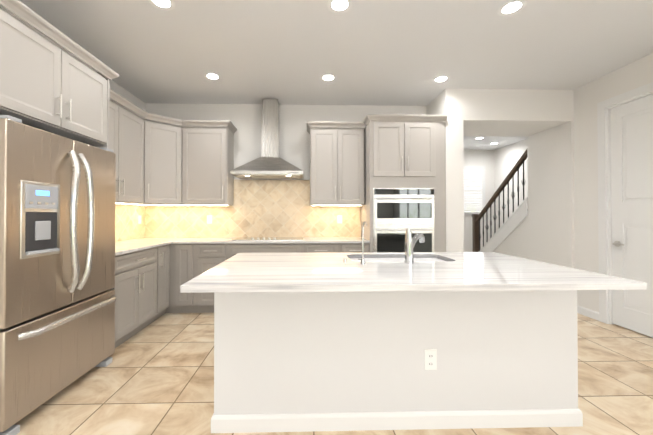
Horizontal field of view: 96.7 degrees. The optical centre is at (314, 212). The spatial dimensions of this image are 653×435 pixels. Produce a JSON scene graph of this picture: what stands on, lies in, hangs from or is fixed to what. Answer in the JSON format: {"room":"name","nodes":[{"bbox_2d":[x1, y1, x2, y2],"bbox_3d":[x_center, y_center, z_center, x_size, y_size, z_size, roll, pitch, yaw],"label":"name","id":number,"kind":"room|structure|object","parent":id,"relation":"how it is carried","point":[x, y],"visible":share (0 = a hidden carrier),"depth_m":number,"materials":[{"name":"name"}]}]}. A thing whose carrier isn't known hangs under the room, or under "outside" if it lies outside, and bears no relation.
{"room":"kitchen","nodes":[
{"label":"kitchen","id":0,"kind":"room"},
{"bbox_2d":[0,5,145,204],"bbox_3d":[-2.381,-0.183,-0.064,0.120,2.840,8.690,0,-1,-1],"label":"wall","id":1,"kind":"structure","parent":0,"point":[124,93],"depth_m":3.56,"materials":[{"name":"white paint"}]},
{"bbox_2d":[109,88,143,203],"bbox_3d":[-2.225,-0.659,3.023,0.337,1.104,1.035,0,-1,-1],"label":"upper cabinet","id":2,"kind":"object","parent":1,"relation":"attached to","point":[126,128],"depth_m":3.21,"materials":[{"name":"grey wood"}]},
{"bbox_2d":[207,215,211,223],"bbox_3d":[-1.505,0.105,4.165,0.072,0.116,0.007,0,-1,-1],"label":"electrical outlet","id":3,"kind":"object","parent":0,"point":[209,219],"visible":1,"depth_m":4.16,"materials":[{"name":"white plastic"}]},
{"bbox_2d":[146,103,426,179],"bbox_3d":[-0.387,-0.144,4.271,4.080,2.840,0.120,0,-1,-1],"label":"wall","id":4,"kind":"structure","parent":0,"point":[245,120],"depth_m":4.22,"materials":[{"name":"white paint"}]},
{"bbox_2d":[144,120,183,203],"bbox_3d":[-1.918,-0.610,3.691,0.333,0.998,0.298,0,-1,-1],"label":"upper cabinet","id":5,"kind":"object","parent":4,"relation":"attached to","point":[159,163],"depth_m":3.68,"materials":[{"name":"grey wood"}]},
{"bbox_2d":[180,120,235,205],"bbox_3d":[-1.461,-0.650,4.013,0.600,1.104,0.346,0,-1,-1],"label":"upper cabinet","id":6,"kind":"object","parent":4,"relation":"attached to","point":[207,179],"depth_m":3.85,"materials":[{"name":"grey wood"}]},
{"bbox_2d":[231,99,303,178],"bbox_3d":[-0.609,-1.020,3.958,0.920,1.088,0.505,0,-1,-1],"label":"range hood","id":7,"kind":"object","parent":4,"relation":"attached to","point":[270,163],"visible":1,"depth_m":3.99,"materials":[{"name":"silver metal"}]},
{"bbox_2d":[308,121,365,205],"bbox_3d":[0.308,-0.650,4.056,0.730,1.104,0.346,0,-1,-1],"label":"upper cabinet","id":8,"kind":"object","parent":4,"relation":"attached to","point":[337,169],"depth_m":3.89,"materials":[{"name":"grey wood"}]},
{"bbox_2d":[14,313,652,434],"bbox_3d":[1.123,1.301,1.429,7.200,0.100,11.530,0,-1,-1],"label":"floor","id":9,"kind":"structure","parent":0,"point":[155,377],"depth_m":2.03,"materials":[{"name":"tile"}]},
{"bbox_2d":[0,7,109,148],"bbox_3d":[-2.047,0.051,2.008,0.644,2.410,0.980,0,-1,-1],"label":"wall cabinet","id":10,"kind":"object","parent":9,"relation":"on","point":[46,84],"visible":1,"depth_m":1.94,"materials":[{"name":"grey wood"}]},
{"bbox_2d":[0,115,115,434],"bbox_3d":[-1.961,0.363,2.007,0.742,1.785,0.906,0,-1,-1],"label":"refrigerator","id":11,"kind":"object","parent":9,"relation":"on","point":[57,256],"visible":1,"depth_m":1.84,"materials":[{"name":"grey metal"}]},
{"bbox_2d":[111,248,158,347],"bbox_3d":[-2.072,0.822,2.886,0.637,0.883,0.750,0,-1,-1],"label":"base cabinet","id":12,"kind":"object","parent":9,"relation":"on","point":[136,288],"depth_m":2.86,"materials":[{"name":"grey wood"}]},
{"bbox_2d":[115,236,186,255],"bbox_3d":[-2.071,0.369,3.332,0.662,0.030,1.659,0,-1,-1],"label":"countertop","id":13,"kind":"structure","parent":12,"relation":"on","point":[122,247],"depth_m":3.29,"materials":[{"name":"white stone"}]},
{"bbox_2d":[159,244,170,317],"bbox_3d":[-2.085,0.826,3.403,0.637,0.883,0.285,0,-1,-1],"label":"base cabinet","id":14,"kind":"object","parent":9,"relation":"on","point":[163,254],"depth_m":3.46,"materials":[{"name":"grey wood"}]},
{"bbox_2d":[171,244,194,312],"bbox_3d":[-1.639,0.830,3.870,0.318,0.883,0.597,0,-1,-1],"label":"base cabinet","id":15,"kind":"object","parent":9,"relation":"on","point":[182,255],"depth_m":3.58,"materials":[{"name":"grey wood"}]},
{"bbox_2d":[171,236,369,243],"bbox_3d":[-0.537,0.374,3.889,2.441,0.030,0.622,0,-1,-1],"label":"countertop","id":16,"kind":"structure","parent":15,"relation":"on","point":[190,239],"depth_m":3.65,"materials":[{"name":"white stone"}]},
{"bbox_2d":[195,244,226,312],"bbox_3d":[-1.284,0.830,3.879,0.392,0.883,0.597,0,-1,-1],"label":"base cabinet","id":17,"kind":"object","parent":9,"relation":"on","point":[207,256],"depth_m":3.59,"materials":[{"name":"grey wood"}]},
{"bbox_2d":[227,244,302,258],"bbox_3d":[-0.622,0.831,3.895,0.933,0.883,0.597,0,-1,-1],"label":"base cabinet","id":18,"kind":"object","parent":9,"relation":"on","point":[232,249],"depth_m":3.61,"materials":[{"name":"grey wood"}]},
{"bbox_2d":[303,244,338,252],"bbox_3d":[0.077,0.831,3.912,0.464,0.883,0.597,0,-1,-1],"label":"base cabinet","id":19,"kind":"object","parent":9,"relation":"on","point":[307,248],"depth_m":3.62,"materials":[{"name":"grey wood"}]},
{"bbox_2d":[339,244,368,252],"bbox_3d":[0.496,0.831,3.923,0.375,0.883,0.597,0,-1,-1],"label":"base cabinet","id":20,"kind":"object","parent":9,"relation":"on","point":[343,248],"depth_m":3.63,"materials":[{"name":"grey wood"}]},
{"bbox_2d":[211,289,587,432],"bbox_3d":[0.482,0.814,2.064,2.158,0.884,0.779,0,-1,-1],"label":"kitchen island","id":21,"kind":"object","parent":9,"relation":"on","point":[408,339],"depth_m":1.69,"materials":[{"name":"white"}]},
{"bbox_2d":[180,253,646,292],"bbox_3d":[0.470,0.356,1.922,2.192,0.030,1.150,0,-1,-1],"label":"island countertop","id":22,"kind":"structure","parent":21,"relation":"on","point":[245,272],"depth_m":1.57,"materials":[{"name":"white stone"}]},
{"bbox_2d":[344,221,371,264],"bbox_3d":[0.282,0.201,1.948,0.168,0.280,0.090,0,-1,-1],"label":"faucet","id":23,"kind":"object","parent":22,"relation":"on","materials":[{"name":"silver metal"}]},
{"bbox_2d":[352,257,447,260],"bbox_3d":[0.634,0.475,2.195,0.800,0.228,0.420,0,-1,-1],"label":"sink","id":24,"kind":"object","parent":22,"relation":"in","point":[353,258],"depth_m":2.30,"materials":[{"name":"grey metal"}]},
{"bbox_2d":[400,228,435,264],"bbox_3d":[0.710,0.223,2.035,0.207,0.238,0.223,0,-1,-1],"label":"faucet","id":25,"kind":"object","parent":22,"relation":"on","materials":[{"name":"silver metal"}]},
{"bbox_2d":[361,114,447,251],"bbox_3d":[1.151,0.030,3.907,1.017,2.486,0.674,0,-1,-1],"label":"tall cabinet","id":26,"kind":"object","parent":9,"relation":"on","point":[405,168],"visible":0.79,"depth_m":3.64,"materials":[{"name":"grey wood"}]},
{"bbox_2d":[471,149,527,251],"bbox_3d":[3.873,0.135,4.941,1.281,2.294,2.386,0,-1,-1],"label":"stair railing","id":27,"kind":"object","parent":9,"relation":"on","point":[512,222],"visible":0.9,"depth_m":5.07,"materials":[{"name":"brown wood"}]},
{"bbox_2d":[19,0,652,149],"bbox_3d":[1.123,-1.639,1.456,7.200,0.100,11.530,0,-1,-1],"label":"ceiling","id":28,"kind":"structure","parent":0,"point":[376,52],"depth_m":2.76,"materials":[{"name":"white paint"}]},
{"bbox_2d":[148,0,174,10],"bbox_3d":[-1.145,-1.578,2.174,0.190,0.002,0.190,0,-1,-1],"label":"recessed light","id":29,"kind":"object","parent":28,"relation":"in","point":[169,4],"visible":1,"depth_m":2.20,"materials":[{"name":"white"}]},
{"bbox_2d":[204,73,220,79],"bbox_3d":[-1.175,-1.567,3.354,0.190,0.002,0.190,0,-1,-1],"label":"recessed light","id":30,"kind":"object","parent":28,"relation":"in","point":[213,76],"visible":1,"depth_m":3.35,"materials":[{"name":"white"}]},
{"bbox_2d":[320,74,335,81],"bbox_3d":[0.165,-1.567,3.387,0.190,0.002,0.190,0,-1,-1],"label":"recessed light","id":31,"kind":"object","parent":28,"relation":"in","point":[328,77],"visible":1,"depth_m":3.38,"materials":[{"name":"white"}]},
{"bbox_2d":[327,0,351,13],"bbox_3d":[0.194,-1.577,2.207,0.190,0.002,0.190,0,-1,-1],"label":"recessed light","id":32,"kind":"object","parent":28,"relation":"in","point":[336,5],"visible":1,"depth_m":2.22,"materials":[{"name":"white"}]},
{"bbox_2d":[432,75,449,82],"bbox_3d":[1.495,-1.567,3.420,0.190,0.002,0.190,0,-1,-1],"label":"recessed light","id":33,"kind":"object","parent":28,"relation":"in","point":[442,78],"visible":1,"depth_m":3.42,"materials":[{"name":"white"}]},
{"bbox_2d":[497,0,526,15],"bbox_3d":[1.524,-1.577,2.240,0.190,0.002,0.190,0,-1,-1],"label":"recessed light","id":34,"kind":"object","parent":28,"relation":"in","point":[509,7],"visible":1,"depth_m":2.24,"materials":[{"name":"white"}]},
{"bbox_2d":[337,215,341,222],"bbox_3d":[0.369,0.105,4.211,0.072,0.116,0.007,0,-1,-1],"label":"electrical outlet","id":35,"kind":"object","parent":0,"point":[339,218],"visible":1,"depth_m":4.21,"materials":[{"name":"white plastic"}]},
{"bbox_2d":[427,89,463,251],"bbox_3d":[1.739,-0.134,5.389,0.226,2.840,3.430,0,-1,-1],"label":"wall","id":36,"kind":"structure","parent":0,"point":[449,102],"depth_m":3.68,"materials":[{"name":"white paint"}]},
{"bbox_2d":[464,150,494,251],"bbox_3d":[3.135,-0.118,7.199,2.654,2.840,0.120,0,-1,-1],"label":"wall","id":37,"kind":"structure","parent":0,"point":[486,158],"depth_m":7.17,"materials":[{"name":"white paint"}]},
{"bbox_2d":[464,166,485,215],"bbox_3d":[3.654,-0.531,7.127,1.160,1.225,0.050,0,-1,-1],"label":"window","id":38,"kind":"structure","parent":37,"relation":"in","point":[474,189],"depth_m":7.12,"materials":[{"name":"white glass"}]},
{"bbox_2d":[495,139,527,230],"bbox_3d":[4.662,-0.169,1.530,0.120,2.840,11.530,0,-1,-1],"label":"wall","id":39,"kind":"structure","parent":0,"point":[508,157],"depth_m":6.65,"materials":[{"name":"white paint"}]},
{"bbox_2d":[463,89,570,136],"bbox_3d":[2.584,-1.366,4.075,1.399,0.400,0.740,0,-1,-1],"label":"wall","id":40,"kind":"structure","parent":0,"point":[510,112],"depth_m":3.71,"materials":[{"name":"white paint"}]},
{"bbox_2d":[493,53,652,311],"bbox_3d":[3.355,-0.144,4.331,0.155,2.840,3.665,0,-1,-1],"label":"wall","id":41,"kind":"structure","parent":0,"point":[551,212],"depth_m":3.72,"materials":[{"name":"white paint"}]},
{"bbox_2d":[577,305,598,320],"bbox_3d":[0.548,1.204,1.416,5.810,0.094,11.290,0,-1,-1],"label":"baseboard","id":42,"kind":"structure","parent":41,"relation":"attached to","point":[592,314],"depth_m":3.51,"materials":[{"name":"white wood"}]},
{"bbox_3d":[3.501,-0.190,-0.882,0.120,2.840,6.765,0,-1,-1],"label":"wall","id":43,"kind":"structure","parent":0,"visible":0},
{"bbox_2d":[597,82,652,323],"bbox_3d":[3.399,-0.009,2.903,0.138,2.545,0.980,0,-1,-1],"label":"door frame","id":44,"kind":"structure","parent":43,"relation":"attached to","point":[604,107],"depth_m":3.31,"materials":[{"name":"white wood"}]},
{"bbox_2d":[611,94,652,337],"bbox_3d":[3.363,0.037,2.901,0.099,2.430,0.774,0,-1,-1],"label":"pantry door","id":45,"kind":"structure","parent":43,"relation":"in","point":[632,181],"depth_m":3.07,"materials":[{"name":"white wood"}]}
]}

